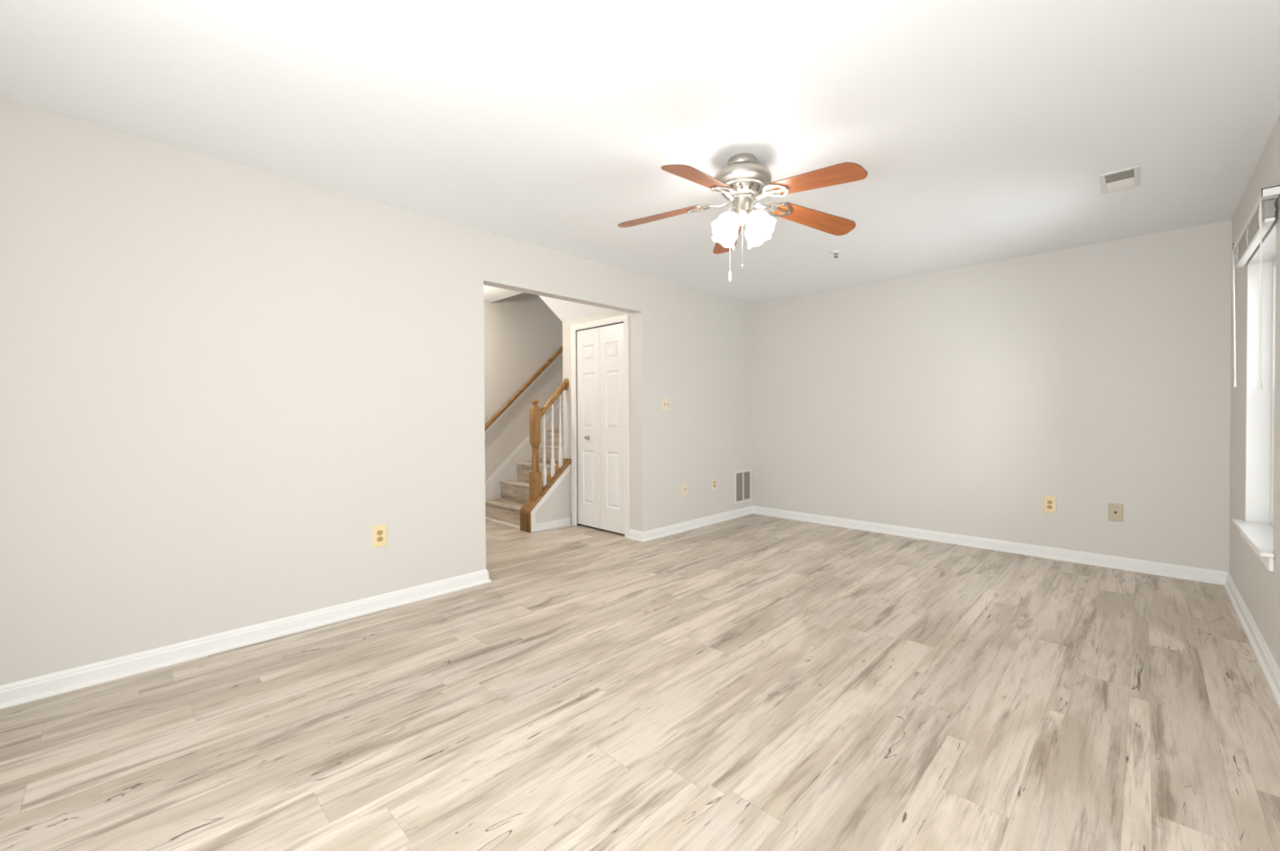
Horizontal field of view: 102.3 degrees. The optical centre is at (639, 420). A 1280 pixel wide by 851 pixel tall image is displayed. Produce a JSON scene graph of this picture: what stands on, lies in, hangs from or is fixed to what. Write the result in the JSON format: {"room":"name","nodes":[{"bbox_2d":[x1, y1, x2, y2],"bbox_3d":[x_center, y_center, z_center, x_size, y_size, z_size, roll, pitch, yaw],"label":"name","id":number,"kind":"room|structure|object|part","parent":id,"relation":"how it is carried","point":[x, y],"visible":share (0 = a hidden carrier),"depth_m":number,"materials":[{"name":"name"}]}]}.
{"room":"empty living room","nodes":[
{"label":"empty living room","id":0,"kind":"room"},
{"bbox_2d":[0,98,751,685],"bbox_3d":[-0.896,-0.093,3.857,0.115,2.440,6.420,0,1,44],"label":"wall","id":1,"kind":"structure","parent":0,"point":[218,377],"depth_m":2.63,"materials":[{"name":"paint"}]},
{"bbox_2d":[0,568,491,709],"bbox_3d":[-2.073,1.102,2.645,0.141,0.088,2.814,0,1,44],"label":"baseboard","id":2,"kind":"structure","parent":1,"relation":"attached to","point":[14,694],"depth_m":2.53,"materials":[{"name":"paint"}]},
{"bbox_2d":[372,524,386,547],"bbox_3d":[-1.561,0.696,3.095,0.008,0.130,0.080,0,1,44],"label":"duplex outlet","id":3,"kind":"object","parent":1,"relation":"attached to","point":[379,532],"visible":1,"depth_m":3.09,"materials":[{"name":"beige plastic"}]},
{"bbox_2d":[377,530,382,535],"bbox_3d":[-1.560,0.677,3.094,0.004,0.027,0.034,0,1,44],"label":"receptacle","id":4,"kind":"object","parent":3,"relation":"attached to","point":[379,532],"depth_m":3.09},
{"bbox_2d":[377,537,382,542],"bbox_3d":[-1.560,0.716,3.095,0.004,0.027,0.034,0,1,44],"label":"receptacle","id":5,"kind":"object","parent":3,"relation":"attached to","point":[379,539],"depth_m":3.09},
{"bbox_2d":[662,398,670,411],"bbox_3d":[0.252,-0.144,4.936,0.017,0.122,0.116,0,1,44],"label":"light switch","id":6,"kind":"object","parent":1,"relation":"attached to","point":[665,402],"visible":1,"depth_m":4.94,"materials":[{"name":"beige plastic"}]},
{"bbox_2d":[682,482,687,496],"bbox_3d":[0.449,0.694,5.148,0.009,0.130,0.080,0,1,44],"label":"jack plate","id":7,"kind":"object","parent":1,"relation":"attached to","point":[684,485],"visible":1,"depth_m":5.14,"materials":[{"name":"beige plastic"}]},
{"bbox_2d":[627,506,752,542],"bbox_3d":[0.608,1.058,5.425,0.200,0.088,1.861,0,1,44],"label":"baseboard","id":8,"kind":"structure","parent":1,"relation":"attached to","point":[642,536],"depth_m":5.16,"materials":[{"name":"paint"}]},
{"bbox_2d":[711,478,716,490],"bbox_3d":[0.792,0.687,5.499,0.008,0.130,0.080,0,1,44],"label":"duplex outlet","id":9,"kind":"object","parent":1,"relation":"attached to","point":[713,480],"visible":1,"depth_m":5.49,"materials":[{"name":"beige plastic"}]},
{"bbox_2d":[733,468,751,504],"bbox_3d":[1.178,0.757,5.892,0.010,0.375,0.345,0,1,44],"label":"air vent","id":10,"kind":"object","parent":1,"relation":"in","point":[742,478],"visible":1,"depth_m":5.88,"materials":[{"name":"white metal"}]},
{"bbox_3d":[1.125,0.757,5.837,0.007,0.309,0.132,0,1,44],"label":"louvre panel","id":11,"kind":"part","parent":10,"relation":"part of","materials":[{"name":"beige metal"}]},
{"bbox_3d":[1.231,0.755,5.946,0.007,0.309,0.132,0,1,44],"label":"louvre panel","id":12,"kind":"part","parent":10,"relation":"part of","materials":[{"name":"beige metal"}]},
{"bbox_2d":[484,293,563,482],"bbox_3d":[-1.607,-1.395,6.057,0.100,5.000,7.200,0,1,44],"label":"wall","id":13,"kind":"structure","parent":0,"point":[522,333],"depth_m":6.12,"materials":[{"name":"paint"}]},
{"bbox_2d":[484,346,562,431],"bbox_3d":[-1.155,-0.697,6.396,0.076,2.051,2.180,0,1,44],"label":"wall handrail","id":14,"kind":"object","parent":13,"relation":"attached to","point":[559,351],"visible":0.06,"depth_m":6.11,"materials":[{"name":"brown wood"}]},
{"bbox_2d":[535,464,571,523],"bbox_3d":[-0.956,0.781,5.329,0.130,0.658,0.510,0,1,44],"label":"wall","id":15,"kind":"structure","parent":0,"point":[557,505],"depth_m":5.35,"materials":[{"name":"paint"}]},
{"bbox_2d":[529,465,571,533],"bbox_3d":[-0.908,0.790,5.269,0.022,0.641,0.490,0,1,44],"label":"trim","id":16,"kind":"structure","parent":15,"relation":"attached to","point":[557,523],"depth_m":5.25,"materials":[{"name":"paint"}]},
{"bbox_2d":[538,295,617,322],"bbox_3d":[-0.472,-1.248,5.134,1.075,0.405,0.665,0,1,44],"label":"ceiling","id":17,"kind":"structure","parent":0,"point":[566,311],"depth_m":5.26,"materials":[{"name":"paint"}]},
{"bbox_2d":[562,311,634,529],"bbox_3d":[-0.408,0.031,5.207,1.075,2.155,0.100,0,1,44],"label":"wall","id":18,"kind":"structure","parent":0,"point":[566,366],"depth_m":5.38,"materials":[{"name":"paint"}]},
{"bbox_2d":[576,321,624,534],"bbox_3d":[-0.396,0.077,5.142,0.719,2.021,0.088,0,1,44],"label":"door","id":19,"kind":"structure","parent":18,"relation":"in","point":[600,349],"depth_m":5.13,"materials":[{"name":"paint"}]},
{"bbox_2d":[570,314,630,537],"bbox_3d":[-0.376,0.059,5.163,0.856,2.101,0.119,0,1,44],"label":"door frame","id":20,"kind":"structure","parent":18,"relation":"attached to","point":[625,318],"depth_m":5.04,"materials":[{"name":"paint"}]},
{"bbox_2d":[0,514,1279,850],"bbox_3d":[-0.231,1.192,3.156,6.149,0.120,6.520,0,1,44],"label":"floor","id":21,"kind":"structure","parent":0,"point":[751,682],"depth_m":1.97,"materials":[{"name":"laminate"}]},
{"bbox_2d":[484,399,563,528],"bbox_3d":[-0.572,-0.280,6.429,0.865,2.751,3.193,0,1,44],"label":"staircase","id":22,"kind":"structure","parent":21,"relation":"on","point":[506,491],"depth_m":5.95,"materials":[{"name":"wood"}]},
{"bbox_3d":[-1.480,1.100,5.525,0.841,0.021,0.016,0,1,44],"label":"shoe moulding","id":23,"kind":"part","parent":22,"relation":"part of","materials":[{"name":"paint"}]},
{"bbox_2d":[520,377,571,533],"bbox_3d":[-0.967,0.334,5.318,0.168,1.552,0.529,0,1,44],"label":"stair railing","id":24,"kind":"object","parent":21,"relation":"on","point":[538,488],"visible":1,"depth_m":5.21,"materials":[{"name":"brown wood"}]},
{"bbox_3d":[-1.059,0.304,5.219,0.092,1.018,0.092,0,1,44],"label":"newel post","id":25,"kind":"part","parent":24,"relation":"part of","materials":[{"name":"brown wood"}]},
{"bbox_3d":[-0.911,-0.218,5.367,0.066,0.414,0.337,0,1,44],"label":"handrail","id":26,"kind":"part","parent":24,"relation":"part of","materials":[{"name":"brown wood"}]},
{"bbox_2d":[0,0,1279,304],"bbox_3d":[-0.243,-1.368,3.127,6.149,0.120,6.520,0,1,44],"label":"ceiling","id":27,"kind":"structure","parent":0,"point":[982,131],"depth_m":2.15,"materials":[{"name":"paint"}]},
{"bbox_2d":[617,153,867,281],"bbox_3d":[0.505,-0.995,2.555,1.256,0.620,1.246,0,1,44],"label":"ceiling fan","id":28,"kind":"object","parent":27,"relation":"hanging from","point":[742,182],"visible":1,"depth_m":2.52,"materials":[{"name":"brown wood"}]},
{"bbox_3d":[0.103,-1.075,2.729,0.460,0.006,0.140,-6,11,19],"label":"blade","id":29,"kind":"part","parent":28,"relation":"part of","materials":[{"name":"brown wood"}]},
{"bbox_3d":[0.256,-1.053,2.245,0.140,0.006,0.460,15,17,34],"label":"blade","id":30,"kind":"part","parent":28,"relation":"part of","materials":[{"name":"brown wood"}]},
{"bbox_3d":[0.455,-0.969,2.669,0.136,0.121,0.128,-1,39,-38],"label":"lamp shade","id":31,"kind":"part","parent":28,"relation":"part of","materials":[{"name":"white glass"}]},
{"bbox_3d":[0.436,-0.967,2.531,0.128,0.121,0.136,44,-25,-29],"label":"lamp shade","id":32,"kind":"part","parent":28,"relation":"part of","materials":[{"name":"white glass"}]},
{"bbox_3d":[0.519,-1.076,3.023,0.140,0.006,0.460,-12,-6,0],"label":"blade","id":33,"kind":"part","parent":28,"relation":"part of","materials":[{"name":"brown wood"}]},
{"bbox_3d":[0.442,-0.977,2.535,0.048,0.085,0.048,44,-25,-29],"label":"bulb","id":34,"kind":"part","parent":28,"relation":"part of","materials":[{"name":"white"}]},
{"bbox_3d":[0.446,-0.711,2.555,0.014,0.053,0.014,0,1,44],"label":"pull knob","id":35,"kind":"part","parent":28,"relation":"part of","materials":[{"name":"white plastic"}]},
{"bbox_3d":[0.459,-0.896,2.561,0.034,0.321,0.003,-1,1,-30],"label":"pull chain","id":36,"kind":"part","parent":28,"relation":"part of","materials":[{"name":"white plastic"}]},
{"bbox_3d":[0.505,-0.910,2.545,0.003,0.291,0.006,0,1,11],"label":"pull chain","id":37,"kind":"part","parent":28,"relation":"part of","materials":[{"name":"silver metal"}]},
{"bbox_3d":[0.592,-0.969,2.653,0.128,0.121,0.136,-45,26,-28],"label":"lamp shade","id":38,"kind":"part","parent":28,"relation":"part of","materials":[{"name":"white glass"}]},
{"bbox_3d":[0.569,-0.977,2.520,0.048,0.085,0.048,-1,-37,-38],"label":"bulb","id":39,"kind":"part","parent":28,"relation":"part of","materials":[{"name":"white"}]},
{"bbox_3d":[0.573,-0.968,2.515,0.136,0.121,0.128,-1,-37,-38],"label":"lamp shade","id":40,"kind":"part","parent":28,"relation":"part of","materials":[{"name":"white glass"}]},
{"bbox_3d":[0.924,-1.056,2.719,0.460,0.006,0.140,9,-14,-17],"label":"blade","id":41,"kind":"part","parent":28,"relation":"part of","materials":[{"name":"brown wood"}]},
{"bbox_3d":[0.761,-1.042,2.241,0.140,0.006,0.460,14,2,-37],"label":"blade","id":42,"kind":"part","parent":28,"relation":"part of","materials":[{"name":"brown wood"}]},
{"bbox_2d":[830,250,840,257],"bbox_3d":[1.547,-1.306,4.076,0.080,0.044,0.080,0,1,44],"label":"sprinkler","id":43,"kind":"object","parent":27,"relation":"attached to","point":[834,252],"visible":1,"depth_m":4.06,"materials":[{"name":"white plastic"}]},
{"bbox_2d":[1099,165,1140,194],"bbox_3d":[2.635,-1.313,2.832,0.155,0.010,0.325,0,1,44],"label":"ceiling vent","id":44,"kind":"object","parent":27,"relation":"in","point":[1127,178],"visible":1,"depth_m":2.82,"materials":[{"name":"white metal"}]},
{"bbox_2d":[751,219,1231,572],"bbox_3d":[2.727,-0.121,4.718,3.859,2.440,0.120,0,1,44],"label":"wall","id":45,"kind":"structure","parent":0,"point":[1090,378],"depth_m":4.24,"materials":[{"name":"paint"}]},
{"bbox_2d":[752,506,1227,585],"bbox_3d":[2.621,1.056,4.739,3.689,0.088,0.026,0,1,44],"label":"baseboard","id":46,"kind":"structure","parent":45,"relation":"attached to","point":[1200,575],"depth_m":4.24,"materials":[{"name":"paint"}]},
{"bbox_2d":[1043,496,1056,513],"bbox_3d":[3.267,0.676,4.113,0.080,0.130,0.008,0,1,44],"label":"duplex outlet","id":47,"kind":"object","parent":45,"relation":"attached to","point":[1049,503],"visible":1,"depth_m":4.11,"materials":[{"name":"beige plastic"}]},
{"bbox_2d":[1108,503,1123,522],"bbox_3d":[3.540,0.691,3.840,0.080,0.130,0.015,0,1,44],"label":"jack plate","id":48,"kind":"object","parent":45,"relation":"attached to","point":[1115,511],"visible":1,"depth_m":3.84,"materials":[{"name":"plastic"}]},
{"bbox_2d":[1229,115,1279,668],"bbox_3d":[1.841,-0.076,1.177,0.170,2.440,6.420,0,1,44],"label":"wall","id":49,"kind":"structure","parent":0,"point":[1259,587],"depth_m":2.79,"materials":[{"name":"paint"}]},
{"bbox_2d":[1223,572,1279,709],"bbox_3d":[1.770,1.100,1.252,0.026,0.088,6.200,0,1,44],"label":"baseboard","id":50,"kind":"structure","parent":49,"relation":"attached to","point":[1270,669],"depth_m":2.52,"materials":[{"name":"paint"}]},
{"bbox_2d":[1232,221,1276,571],"bbox_3d":[3.147,-0.109,2.547,0.207,1.537,1.007,0,1,44],"label":"window","id":51,"kind":"structure","parent":49,"relation":"in","point":[1257,530],"depth_m":2.86,"materials":[{"name":"paint"}]},
{"bbox_3d":[3.124,0.587,2.582,0.132,0.019,1.007,0,1,44],"label":"sill","id":52,"kind":"part","parent":51,"relation":"part of","materials":[{"name":"paint"}]},
{"bbox_2d":[1231,185,1279,389],"bbox_3d":[3.062,-0.571,2.584,0.057,0.862,1.044,0,1,44],"label":"window blind","id":53,"kind":"object","parent":51,"relation":"attached to","point":[1260,220],"visible":1,"depth_m":2.39,"materials":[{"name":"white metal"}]},
{"bbox_3d":[3.066,-0.915,2.581,0.041,0.094,0.004,0,1,44],"label":"ladder cord","id":54,"kind":"part","parent":53,"relation":"part of","materials":[{"name":"white fabric"}]},
{"bbox_3d":[3.067,-0.870,2.582,0.029,0.017,0.998,0,1,44],"label":"rail","id":55,"kind":"part","parent":53,"relation":"part of","materials":[{"name":"white plastic"}]},
{"bbox_3d":[2.717,-0.553,2.259,0.016,0.838,0.015,0,1,44],"label":"lift cord","id":56,"kind":"part","parent":53,"relation":"part of","materials":[{"name":"white plastic"}]},
{"bbox_3d":[3.196,-0.140,2.502,0.074,1.470,0.896,0,1,44],"label":"frame","id":57,"kind":"part","parent":51,"relation":"part of","materials":[{"name":"white plastic"}]},
{"bbox_3d":[3.185,0.191,2.517,0.030,0.703,0.802,0,1,44],"label":"sash","id":58,"kind":"part","parent":51,"relation":"part of","materials":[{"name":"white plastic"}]}
]}

